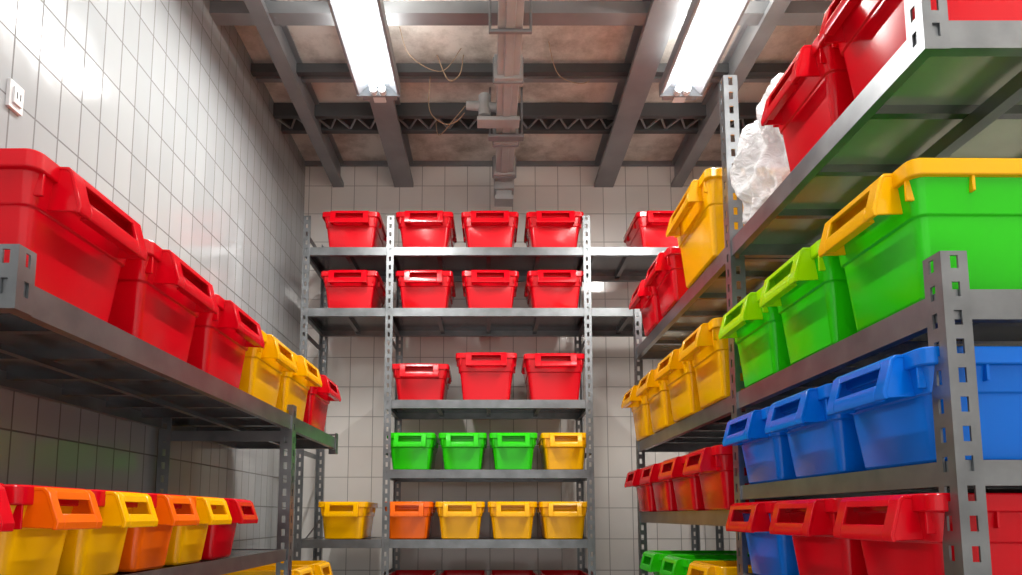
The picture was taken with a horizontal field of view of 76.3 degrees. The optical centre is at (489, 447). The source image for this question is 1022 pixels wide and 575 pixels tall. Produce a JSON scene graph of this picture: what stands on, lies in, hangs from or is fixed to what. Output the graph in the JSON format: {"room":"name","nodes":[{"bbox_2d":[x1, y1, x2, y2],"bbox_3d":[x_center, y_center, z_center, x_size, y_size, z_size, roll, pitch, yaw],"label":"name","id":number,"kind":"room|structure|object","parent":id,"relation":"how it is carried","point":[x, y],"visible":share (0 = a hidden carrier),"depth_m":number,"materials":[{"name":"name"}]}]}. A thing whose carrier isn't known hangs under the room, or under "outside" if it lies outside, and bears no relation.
{"room":"storage room","nodes":[
{"label":"storage room","id":0,"kind":"room"},
{"bbox_2d":[0,0,304,560],"bbox_3d":[-1.330,-0.418,1.637,0.120,3.870,5.570,0,-6,0],"label":"wall","id":1,"kind":"structure","parent":0,"point":[160,107],"depth_m":2.50,"materials":[{"name":"tile"}]},
{"bbox_2d":[5,78,23,115],"bbox_3d":[-1.262,-0.933,1.731,0.017,0.075,0.050,0,-6,0],"label":"wall socket","id":2,"kind":"object","parent":1,"relation":"attached to","point":[14,101],"visible":1,"depth_m":1.72,"materials":[{"name":"white plastic"}]},
{"bbox_2d":[256,76,774,82],"bbox_3d":[0.175,-2.029,3.549,2.890,0.050,0.030,0,-6,0],"label":"crossbar","id":3,"kind":"object","parent":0,"point":[261,79],"depth_m":3.54,"materials":[{"name":"grey metal"}]},
{"bbox_2d":[273,103,758,118],"bbox_3d":[0.175,-1.985,3.826,2.890,0.080,0.030,0,-6,0],"label":"crossbar","id":4,"kind":"object","parent":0,"point":[280,110],"depth_m":3.81,"materials":[{"name":"grey metal"}]},
{"bbox_2d":[277,119,756,128],"bbox_3d":[0.170,-1.952,3.903,2.889,0.010,0.124,0,-6,0],"label":"lattice","id":5,"kind":"object","parent":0,"point":[349,127],"depth_m":3.91,"materials":[{"name":"grey metal"}]},
{"bbox_2d":[296,167,739,574],"bbox_3d":[0.175,-0.136,4.347,2.890,3.870,0.120,0,-6,0],"label":"wall","id":6,"kind":"structure","parent":0,"point":[356,365],"depth_m":4.31,"materials":[{"name":"tile"}]},
{"bbox_2d":[305,161,721,166],"bbox_3d":[0.175,-1.953,4.466,2.890,0.030,0.020,0,-6,0],"label":"trim","id":7,"kind":"structure","parent":6,"relation":"attached to","point":[307,163],"depth_m":4.46,"materials":[{"name":"metal"}]},
{"bbox_2d":[281,119,755,133],"bbox_3d":[0.175,-1.969,3.975,2.890,0.080,0.035,0,-6,0],"label":"crossbar","id":8,"kind":"object","parent":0,"point":[298,128],"depth_m":3.96,"materials":[{"name":"grey metal"}]},
{"bbox_2d":[221,0,832,160],"bbox_3d":[0.175,-2.293,1.832,3.130,0.100,5.570,0,-6,0],"label":"ceiling","id":9,"kind":"structure","parent":0,"point":[314,44],"depth_m":3.67,"materials":[{"name":"paint"}]},
{"bbox_2d":[244,0,343,186],"bbox_3d":[-1.040,-2.155,1.757,0.075,0.170,5.450,0,-6,0],"label":"joist","id":10,"kind":"object","parent":9,"relation":"attached to","point":[279,43],"depth_m":3.44,"materials":[{"name":"grey metal"}]},
{"bbox_2d":[327,0,399,102],"bbox_3d":[-0.560,-1.997,2.611,0.216,0.327,1.460,0,-6,0],"label":"fluorescent light","id":11,"kind":"object","parent":9,"relation":"hanging from","point":[361,26],"visible":1,"depth_m":2.95,"materials":[{"name":"white plastic"}]},
{"bbox_2d":[369,97,413,186],"bbox_3d":[-0.590,-2.155,1.757,0.130,0.170,5.450,0,-6,0],"label":"joist","id":12,"kind":"object","parent":9,"relation":"attached to","point":[396,146],"depth_m":3.94,"materials":[{"name":"grey metal"}]},
{"bbox_2d":[399,26,588,134],"bbox_3d":[0.075,-1.920,3.568,1.053,0.286,0.705,0,-6,0],"label":"loose cable","id":13,"kind":"object","parent":9,"relation":"attached to","point":[399,26],"visible":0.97,"depth_m":3.43,"materials":[{"name":"beige metal"}]},
{"bbox_2d":[466,0,531,206],"bbox_3d":[0.029,-2.055,1.727,0.322,0.395,5.210,0,-6,0],"label":"duct","id":14,"kind":"object","parent":9,"relation":"attached to","point":[508,63],"depth_m":3.44,"materials":[{"name":"metal"}]},
{"bbox_2d":[209,1,831,25],"bbox_3d":[0.175,-1.994,2.982,2.890,0.060,0.075,0,-6,0],"label":"crossbar","id":15,"kind":"object","parent":9,"relation":"attached to","point":[224,13],"depth_m":2.95,"materials":[{"name":"grey metal"}]},
{"bbox_2d":[251,63,790,75],"bbox_3d":[0.175,-2.017,3.467,2.890,0.050,0.035,0,-6,0],"label":"crossbar","id":16,"kind":"object","parent":9,"relation":"attached to","point":[257,69],"depth_m":3.45,"materials":[{"name":"grey metal"}]},
{"bbox_2d":[594,0,682,186],"bbox_3d":[0.780,-2.155,1.757,0.130,0.170,5.450,0,-6,0],"label":"joist","id":17,"kind":"object","parent":9,"relation":"attached to","point":[648,42],"depth_m":3.41,"materials":[{"name":"grey metal"}]},
{"bbox_2d":[659,0,750,102],"bbox_3d":[0.960,-1.997,2.611,0.216,0.327,1.460,0,-6,0],"label":"fluorescent light","id":18,"kind":"object","parent":9,"relation":"hanging from","point":[708,27],"visible":0.98,"depth_m":2.95,"materials":[{"name":"white plastic"}]},
{"bbox_2d":[671,0,790,186],"bbox_3d":[1.280,-2.155,1.757,0.075,0.170,5.450,0,-6,0],"label":"joist","id":19,"kind":"object","parent":9,"relation":"attached to","point":[749,41],"depth_m":3.40,"materials":[{"name":"grey metal"}]},
{"bbox_2d":[731,26,820,165],"bbox_3d":[1.680,-0.418,1.637,0.120,3.870,5.570,0,-6,0],"label":"wall","id":20,"kind":"structure","parent":0,"point":[816,31],"depth_m":3.27,"materials":[{"name":"tile"}]},
{"bbox_3d":[0.175,1.557,1.432,3.130,0.100,5.570,0,-6,0],"label":"floor","id":21,"kind":"structure","parent":0,"visible":0},
{"bbox_2d":[0,244,337,574],"bbox_3d":[-1.000,0.658,1.879,0.505,1.780,2.485,0,-6,0],"label":"shelving rack","id":22,"kind":"object","parent":21,"relation":"on","point":[52,349],"visible":0.86,"depth_m":1.77,"materials":[{"name":"grey metal"}]},
{"bbox_2d":[0,483,14,531],"bbox_3d":[-0.950,0.126,0.857,0.524,0.170,0.260,0,-6,1],"label":"storage bin","id":23,"kind":"object","parent":22,"relation":"in","point":[7,523],"visible":1,"depth_m":0.93,"materials":[{"name":"red plastic"}]},
{"bbox_2d":[0,484,102,574],"bbox_3d":[-0.950,0.150,1.090,0.524,0.170,0.188,0,-6,-1],"label":"storage bin","id":24,"kind":"object","parent":22,"relation":"in","point":[43,516],"visible":0.95,"depth_m":1.06,"materials":[{"name":"yellow plastic"}]},
{"bbox_2d":[0,148,147,322],"bbox_3d":[-0.957,-0.365,1.212,0.524,0.220,0.322,0,-6,1],"label":"storage bin","id":25,"kind":"object","parent":22,"relation":"in","point":[81,240],"visible":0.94,"depth_m":1.14,"materials":[{"name":"red plastic"}]},
{"bbox_2d":[56,489,157,574],"bbox_3d":[-0.950,0.170,1.284,0.524,0.170,0.188,0,-6,-1],"label":"storage bin","id":26,"kind":"object","parent":22,"relation":"in","point":[85,551],"visible":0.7,"depth_m":1.24,"materials":[{"name":"yellow plastic"}]},
{"bbox_2d":[118,493,199,571],"bbox_3d":[-0.950,0.191,1.478,0.524,0.170,0.188,0,-6,0],"label":"storage bin","id":27,"kind":"object","parent":22,"relation":"in","point":[145,548],"visible":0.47,"depth_m":1.44,"materials":[{"name":"orange plastic"}]},
{"bbox_2d":[108,239,217,361],"bbox_3d":[-0.957,-0.329,1.555,0.524,0.220,0.322,0,-6,0],"label":"storage bin","id":28,"kind":"object","parent":22,"relation":"in","point":[158,300],"visible":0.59,"depth_m":1.47,"materials":[{"name":"red plastic"}]},
{"bbox_2d":[165,496,231,564],"bbox_3d":[-0.950,0.211,1.672,0.524,0.170,0.188,0,-6,0],"label":"storage bin","id":29,"kind":"object","parent":22,"relation":"in","point":[186,545],"visible":0.29,"depth_m":1.63,"materials":[{"name":"yellow plastic"}]},
{"bbox_2d":[187,293,264,388],"bbox_3d":[-0.957,-0.294,1.899,0.524,0.220,0.322,0,-6,0],"label":"storage bin","id":30,"kind":"object","parent":22,"relation":"in","point":[220,342],"visible":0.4,"depth_m":1.82,"materials":[{"name":"red plastic"}]},
{"bbox_2d":[201,498,257,559],"bbox_3d":[-0.950,0.231,1.866,0.524,0.170,0.188,0,-6,-1],"label":"storage bin","id":31,"kind":"object","parent":22,"relation":"in","point":[219,539],"visible":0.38,"depth_m":1.82,"materials":[{"name":"red plastic"}]},
{"bbox_2d":[239,330,297,406],"bbox_3d":[-0.957,-0.258,2.242,0.524,0.220,0.322,0,-6,0],"label":"storage bin","id":32,"kind":"object","parent":22,"relation":"in","point":[263,368],"visible":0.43,"depth_m":2.17,"materials":[{"name":"yellow plastic"}]},
{"bbox_2d":[223,565,313,574],"bbox_3d":[-0.980,0.595,2.633,0.504,0.215,0.280,0,-6,0],"label":"storage bin","id":33,"kind":"object","parent":22,"relation":"in","point":[266,569],"visible":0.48,"depth_m":2.61,"materials":[{"name":"yellow plastic"}]},
{"bbox_2d":[276,352,321,420],"bbox_3d":[-0.957,-0.230,2.586,0.524,0.235,0.322,0,-6,1],"label":"storage bin","id":34,"kind":"object","parent":22,"relation":"in","point":[294,387],"visible":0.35,"depth_m":2.52,"materials":[{"name":"yellow plastic"}]},
{"bbox_2d":[268,561,332,574],"bbox_3d":[-0.980,0.626,2.931,0.504,0.215,0.280,0,-6,-1],"label":"storage bin","id":35,"kind":"object","parent":22,"relation":"in","point":[319,567],"visible":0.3,"depth_m":3.01,"materials":[{"name":"yellow plastic"}]},
{"bbox_2d":[303,374,340,431],"bbox_3d":[-0.957,-0.194,2.929,0.524,0.235,0.322,0,-6,0],"label":"storage bin","id":36,"kind":"object","parent":22,"relation":"in","point":[318,400],"visible":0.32,"depth_m":2.86,"materials":[{"name":"red plastic"}]},
{"bbox_2d":[293,216,723,574],"bbox_3d":[0.104,0.202,3.875,2.392,3.100,0.450,0,-6,0],"label":"shelving rack","id":37,"kind":"object","parent":21,"relation":"on","point":[598,264],"visible":0.67,"depth_m":3.80,"materials":[{"name":"grey metal"}]},
{"bbox_2d":[318,502,377,538],"bbox_3d":[-0.830,0.425,3.827,0.280,0.210,0.464,0,-6,-1],"label":"storage bin","id":38,"kind":"object","parent":37,"relation":"in","point":[341,520],"visible":1,"depth_m":3.66,"materials":[{"name":"yellow plastic"}]},
{"bbox_2d":[321,270,385,307],"bbox_3d":[-0.820,-0.903,3.965,0.335,0.225,0.464,0,-6,1],"label":"storage bin","id":39,"kind":"object","parent":37,"relation":"in","point":[344,288],"visible":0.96,"depth_m":3.79,"materials":[{"name":"red plastic"}]},
{"bbox_2d":[322,211,386,246],"bbox_3d":[-0.820,-1.263,4.002,0.340,0.220,0.464,0,-6,0],"label":"storage bin","id":40,"kind":"object","parent":37,"relation":"in","point":[344,228],"visible":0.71,"depth_m":3.83,"materials":[{"name":"red plastic"}]},
{"bbox_2d":[385,502,436,538],"bbox_3d":[-0.465,0.425,3.827,0.280,0.210,0.464,0,-6,-1],"label":"storage bin","id":41,"kind":"object","parent":37,"relation":"in","point":[408,520],"visible":0.97,"depth_m":3.66,"materials":[{"name":"orange plastic"}]},
{"bbox_2d":[387,433,439,469],"bbox_3d":[-0.450,0.037,3.867,0.275,0.210,0.464,0,-6,0],"label":"storage bin","id":42,"kind":"object","parent":37,"relation":"in","point":[409,451],"visible":0.94,"depth_m":3.70,"materials":[{"name":"green plastic"}]},
{"bbox_2d":[389,570,437,574],"bbox_3d":[-0.450,0.820,3.785,0.270,0.185,0.464,0,-6,0],"label":"storage bin","id":43,"kind":"object","parent":37,"relation":"in","point":[395,572],"visible":1,"depth_m":3.97,"materials":[{"name":"red plastic"}]},
{"bbox_2d":[392,363,451,399],"bbox_3d":[-0.405,-0.360,3.908,0.335,0.210,0.464,0,-6,0],"label":"storage bin","id":44,"kind":"object","parent":37,"relation":"in","point":[413,381],"visible":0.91,"depth_m":3.74,"materials":[{"name":"red plastic"}]},
{"bbox_2d":[396,270,455,307],"bbox_3d":[-0.385,-0.903,3.965,0.335,0.225,0.464,0,-6,0],"label":"storage bin","id":45,"kind":"object","parent":37,"relation":"in","point":[418,288],"visible":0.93,"depth_m":3.79,"materials":[{"name":"red plastic"}]},
{"bbox_2d":[396,211,456,246],"bbox_3d":[-0.385,-1.263,4.002,0.340,0.220,0.464,0,-6,1],"label":"storage bin","id":46,"kind":"object","parent":37,"relation":"in","point":[417,228],"visible":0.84,"depth_m":3.83,"materials":[{"name":"red plastic"}]},
{"bbox_2d":[435,502,484,538],"bbox_3d":[-0.170,0.425,3.827,0.280,0.210,0.464,0,-6,-1],"label":"storage bin","id":47,"kind":"object","parent":37,"relation":"in","point":[458,520],"visible":0.98,"depth_m":3.66,"materials":[{"name":"yellow plastic"}]},
{"bbox_2d":[438,433,486,469],"bbox_3d":[-0.155,0.037,3.867,0.275,0.210,0.464,0,-6,1],"label":"storage bin","id":48,"kind":"object","parent":37,"relation":"in","point":[461,451],"visible":0.94,"depth_m":3.70,"materials":[{"name":"green plastic"}]},
{"bbox_2d":[439,570,486,574],"bbox_3d":[-0.155,0.820,3.785,0.270,0.185,0.464,0,-6,0],"label":"storage bin","id":49,"kind":"object","parent":37,"relation":"in","point":[444,572],"visible":1,"depth_m":3.97,"materials":[{"name":"red plastic"}]},
{"bbox_2d":[456,352,516,399],"bbox_3d":[-0.020,-0.392,3.912,0.355,0.275,0.464,0,-6,0],"label":"storage bin","id":50,"kind":"object","parent":37,"relation":"in","point":[484,375],"visible":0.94,"depth_m":3.74,"materials":[{"name":"red plastic"}]},
{"bbox_2d":[461,211,518,246],"bbox_3d":[0.000,-1.263,4.002,0.340,0.220,0.464,0,-6,0],"label":"storage bin","id":51,"kind":"object","parent":37,"relation":"in","point":[479,228],"visible":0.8,"depth_m":3.83,"materials":[{"name":"red plastic"}]},
{"bbox_2d":[462,270,518,307],"bbox_3d":[0.000,-0.903,3.965,0.335,0.225,0.464,0,-6,-1],"label":"storage bin","id":52,"kind":"object","parent":37,"relation":"in","point":[481,288],"visible":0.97,"depth_m":3.79,"materials":[{"name":"red plastic"}]},
{"bbox_2d":[487,502,536,538],"bbox_3d":[0.125,0.425,3.827,0.280,0.210,0.464,0,-6,-1],"label":"storage bin","id":53,"kind":"object","parent":37,"relation":"in","point":[509,520],"visible":0.98,"depth_m":3.66,"materials":[{"name":"yellow plastic"}]},
{"bbox_2d":[489,433,536,469],"bbox_3d":[0.135,0.037,3.867,0.275,0.210,0.464,0,-6,1],"label":"storage bin","id":54,"kind":"object","parent":37,"relation":"in","point":[511,451],"visible":0.94,"depth_m":3.70,"materials":[{"name":"green plastic"}]},
{"bbox_2d":[490,570,536,574],"bbox_3d":[0.135,0.820,3.785,0.270,0.185,0.464,0,-6,0],"label":"storage bin","id":55,"kind":"object","parent":37,"relation":"in","point":[492,572],"visible":1,"depth_m":3.97,"materials":[{"name":"red plastic"}]},
{"bbox_2d":[521,353,584,399],"bbox_3d":[0.375,-0.390,3.911,0.360,0.270,0.464,0,-6,0],"label":"storage bin","id":56,"kind":"object","parent":37,"relation":"in","point":[547,376],"visible":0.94,"depth_m":3.74,"materials":[{"name":"red plastic"}]},
{"bbox_2d":[524,270,583,307],"bbox_3d":[0.385,-0.903,3.965,0.335,0.225,0.464,0,-6,-1],"label":"storage bin","id":57,"kind":"object","parent":37,"relation":"in","point":[543,288],"visible":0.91,"depth_m":3.79,"materials":[{"name":"red plastic"}]},
{"bbox_2d":[524,211,583,246],"bbox_3d":[0.385,-1.263,4.002,0.340,0.220,0.464,0,-6,1],"label":"storage bin","id":58,"kind":"object","parent":37,"relation":"in","point":[542,228],"visible":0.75,"depth_m":3.83,"materials":[{"name":"red plastic"}]},
{"bbox_2d":[536,502,586,538],"bbox_3d":[0.420,0.425,3.827,0.280,0.210,0.464,0,-6,1],"label":"storage bin","id":59,"kind":"object","parent":37,"relation":"in","point":[558,520],"visible":1,"depth_m":3.66,"materials":[{"name":"yellow plastic"}]},
{"bbox_2d":[537,433,585,469],"bbox_3d":[0.430,0.037,3.867,0.275,0.210,0.464,0,-6,0],"label":"storage bin","id":60,"kind":"object","parent":37,"relation":"in","point":[559,451],"visible":0.96,"depth_m":3.70,"materials":[{"name":"yellow plastic"}]},
{"bbox_2d":[538,570,587,574],"bbox_3d":[0.430,0.820,3.785,0.270,0.185,0.464,0,-6,-1],"label":"storage bin","id":61,"kind":"object","parent":37,"relation":"in","point":[540,572],"visible":1,"depth_m":3.97,"materials":[{"name":"red plastic"}]},
{"bbox_2d":[623,211,678,246],"bbox_3d":[1.030,-1.263,4.002,0.340,0.220,0.464,0,-6,-1],"label":"storage bin","id":62,"kind":"object","parent":37,"relation":"in","point":[649,228],"visible":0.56,"depth_m":3.83,"materials":[{"name":"red plastic"}]},
{"bbox_2d":[633,0,1021,574],"bbox_3d":[1.080,0.179,2.254,0.606,2.810,2.359,0,-6,0],"label":"shelving rack","id":63,"kind":"object","parent":21,"relation":"on","point":[953,89],"visible":0.6,"depth_m":1.44,"materials":[{"name":"grey metal"}]},
{"bbox_2d":[621,385,654,440],"bbox_3d":[0.955,-0.175,3.326,0.524,0.260,0.325,0,-6,0],"label":"storage bin","id":64,"kind":"object","parent":63,"relation":"in","point":[639,405],"visible":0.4,"depth_m":3.25,"materials":[{"name":"yellow plastic"}]},
{"bbox_2d":[624,468,657,511],"bbox_3d":[0.955,0.214,3.255,0.524,0.210,0.300,0,-6,0],"label":"storage bin","id":65,"kind":"object","parent":63,"relation":"in","point":[645,493],"visible":0.29,"depth_m":3.17,"materials":[{"name":"red plastic"}]},
{"bbox_2d":[629,280,663,335],"bbox_3d":[0.955,-0.676,3.147,0.524,0.220,0.300,0,-6,0],"label":"storage bin","id":66,"kind":"object","parent":63,"relation":"in","point":[646,299],"visible":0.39,"depth_m":3.08,"materials":[{"name":"red plastic"}]},
{"bbox_2d":[636,368,675,432],"bbox_3d":[0.955,-0.211,2.978,0.524,0.260,0.325,0,-6,1],"label":"storage bin","id":67,"kind":"object","parent":63,"relation":"in","point":[657,392],"visible":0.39,"depth_m":2.90,"materials":[{"name":"yellow plastic"}]},
{"bbox_2d":[639,462,678,511],"bbox_3d":[0.955,0.179,2.917,0.524,0.210,0.300,0,-6,0],"label":"storage bin","id":68,"kind":"object","parent":63,"relation":"in","point":[664,493],"visible":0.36,"depth_m":2.83,"materials":[{"name":"red plastic"}]},
{"bbox_2d":[644,247,687,316],"bbox_3d":[0.955,-0.710,2.829,0.524,0.220,0.300,0,-6,0],"label":"storage bin","id":69,"kind":"object","parent":63,"relation":"in","point":[666,272],"visible":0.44,"depth_m":2.74,"materials":[{"name":"red plastic"}]},
{"bbox_2d":[654,348,702,422],"bbox_3d":[0.955,-0.248,2.630,0.524,0.260,0.325,0,-6,-1],"label":"storage bin","id":70,"kind":"object","parent":63,"relation":"in","point":[680,377],"visible":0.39,"depth_m":2.56,"materials":[{"name":"yellow plastic"}]},
{"bbox_2d":[658,455,711,510],"bbox_3d":[0.955,0.144,2.579,0.524,0.210,0.300,0,-6,0],"label":"storage bin","id":71,"kind":"object","parent":63,"relation":"in","point":[687,488],"visible":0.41,"depth_m":2.50,"materials":[{"name":"red plastic"}]},
{"bbox_2d":[640,550,748,574],"bbox_3d":[0.970,0.578,2.976,0.524,0.200,0.300,0,-6,0],"label":"storage bin","id":72,"kind":"object","parent":63,"relation":"in","point":[651,561],"visible":0.36,"depth_m":3.05,"materials":[{"name":"green plastic"}]},
{"bbox_2d":[659,555,749,574],"bbox_3d":[0.970,0.540,2.618,0.524,0.200,0.300,0,-6,0],"label":"storage bin","id":73,"kind":"object","parent":63,"relation":"in","point":[671,564],"visible":0.4,"depth_m":2.63,"materials":[{"name":"green plastic"}]},
{"bbox_2d":[666,168,744,288],"bbox_3d":[0.955,-0.788,2.414,0.524,0.290,0.440,0,-6,0],"label":"storage bin","id":74,"kind":"object","parent":63,"relation":"in","point":[697,222],"visible":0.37,"depth_m":2.31,"materials":[{"name":"yellow plastic"}]},
{"bbox_2d":[678,317,743,408],"bbox_3d":[0.955,-0.284,2.282,0.524,0.260,0.325,0,-6,0],"label":"storage bin","id":75,"kind":"object","parent":63,"relation":"in","point":[708,354],"visible":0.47,"depth_m":2.21,"materials":[{"name":"yellow plastic"}]},
{"bbox_2d":[687,561,751,574],"bbox_3d":[0.970,0.503,2.260,0.524,0.200,0.300,0,-6,0],"label":"storage bin","id":76,"kind":"object","parent":63,"relation":"in","point":[695,567],"visible":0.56,"depth_m":2.25,"materials":[{"name":"yellow plastic"}]},
{"bbox_2d":[683,445,783,509],"bbox_3d":[0.955,0.109,2.241,0.524,0.210,0.300,0,-6,0],"label":"storage bin","id":77,"kind":"object","parent":63,"relation":"in","point":[713,465],"visible":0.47,"depth_m":2.15,"materials":[{"name":"red plastic"}]},
{"bbox_2d":[718,287,790,387],"bbox_3d":[0.970,-0.312,1.915,0.524,0.240,0.300,0,-6,0],"label":"storage bin","id":78,"kind":"object","parent":63,"relation":"in","point":[758,333],"visible":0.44,"depth_m":1.85,"materials":[{"name":"green plastic"}]},
{"bbox_2d":[730,73,789,223],"bbox_3d":[1.004,-0.928,1.995,0.517,0.481,0.392,0,-6,0],"label":"plastic bag","id":79,"kind":"object","parent":63,"relation":"on","point":[760,165],"visible":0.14,"depth_m":1.94,"materials":[{"name":"white plastic"}]},
{"bbox_2d":[722,406,797,483],"bbox_3d":[0.970,0.001,1.882,0.524,0.200,0.300,0,-6,1],"label":"storage bin","id":80,"kind":"object","parent":63,"relation":"in","point":[767,457],"visible":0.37,"depth_m":1.81,"materials":[{"name":"blue plastic"}]},
{"bbox_2d":[725,501,798,574],"bbox_3d":[0.970,0.262,1.855,0.524,0.215,0.300,0,-6,1],"label":"storage bin","id":81,"kind":"object","parent":63,"relation":"in","point":[770,554],"visible":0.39,"depth_m":1.79,"materials":[{"name":"blue plastic"}]},
{"bbox_2d":[761,34,853,172],"bbox_3d":[0.985,-0.839,1.636,0.524,0.230,0.300,0,-6,0],"label":"storage bin","id":82,"kind":"object","parent":63,"relation":"in","point":[815,89],"visible":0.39,"depth_m":1.58,"materials":[{"name":"red plastic"}]},
{"bbox_2d":[759,239,857,364],"bbox_3d":[0.970,-0.344,1.609,0.524,0.240,0.300,0,-6,0],"label":"storage bin","id":83,"kind":"object","parent":63,"relation":"in","point":[809,291],"visible":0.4,"depth_m":1.54,"materials":[{"name":"green plastic"}]},
{"bbox_2d":[765,383,867,478],"bbox_3d":[0.970,-0.030,1.577,0.524,0.200,0.300,0,-6,0],"label":"storage bin","id":84,"kind":"object","parent":63,"relation":"in","point":[820,443],"visible":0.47,"depth_m":1.50,"materials":[{"name":"blue plastic"}]},
{"bbox_2d":[769,498,867,574],"bbox_3d":[0.970,0.231,1.550,0.524,0.215,0.300,0,-6,-1],"label":"storage bin","id":85,"kind":"object","parent":63,"relation":"in","point":[810,523],"visible":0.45,"depth_m":1.49,"materials":[{"name":"red plastic"}]},
{"bbox_2d":[818,158,1021,331],"bbox_3d":[0.970,-0.381,1.301,0.524,0.250,0.300,0,-6,-1],"label":"storage bin","id":86,"kind":"object","parent":63,"relation":"in","point":[881,239],"visible":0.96,"depth_m":1.18,"materials":[{"name":"green plastic"}]},
{"bbox_2d":[818,0,1021,98],"bbox_3d":[0.985,-0.870,1.332,0.524,0.230,0.300,0,-6,1],"label":"storage bin","id":87,"kind":"object","parent":63,"relation":"in","point":[867,33],"visible":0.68,"depth_m":1.33,"materials":[{"name":"red plastic"}]},
{"bbox_2d":[826,346,1021,469],"bbox_3d":[0.970,-0.063,1.268,0.524,0.200,0.300,0,-6,0],"label":"storage bin","id":88,"kind":"object","parent":63,"relation":"in","point":[889,400],"visible":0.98,"depth_m":1.17,"materials":[{"name":"blue plastic"}]},
{"bbox_2d":[833,493,1021,574],"bbox_3d":[0.970,0.199,1.241,0.524,0.215,0.300,0,-6,0],"label":"storage bin","id":89,"kind":"object","parent":63,"relation":"in","point":[902,534],"visible":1,"depth_m":1.15,"materials":[{"name":"red plastic"}]}
]}

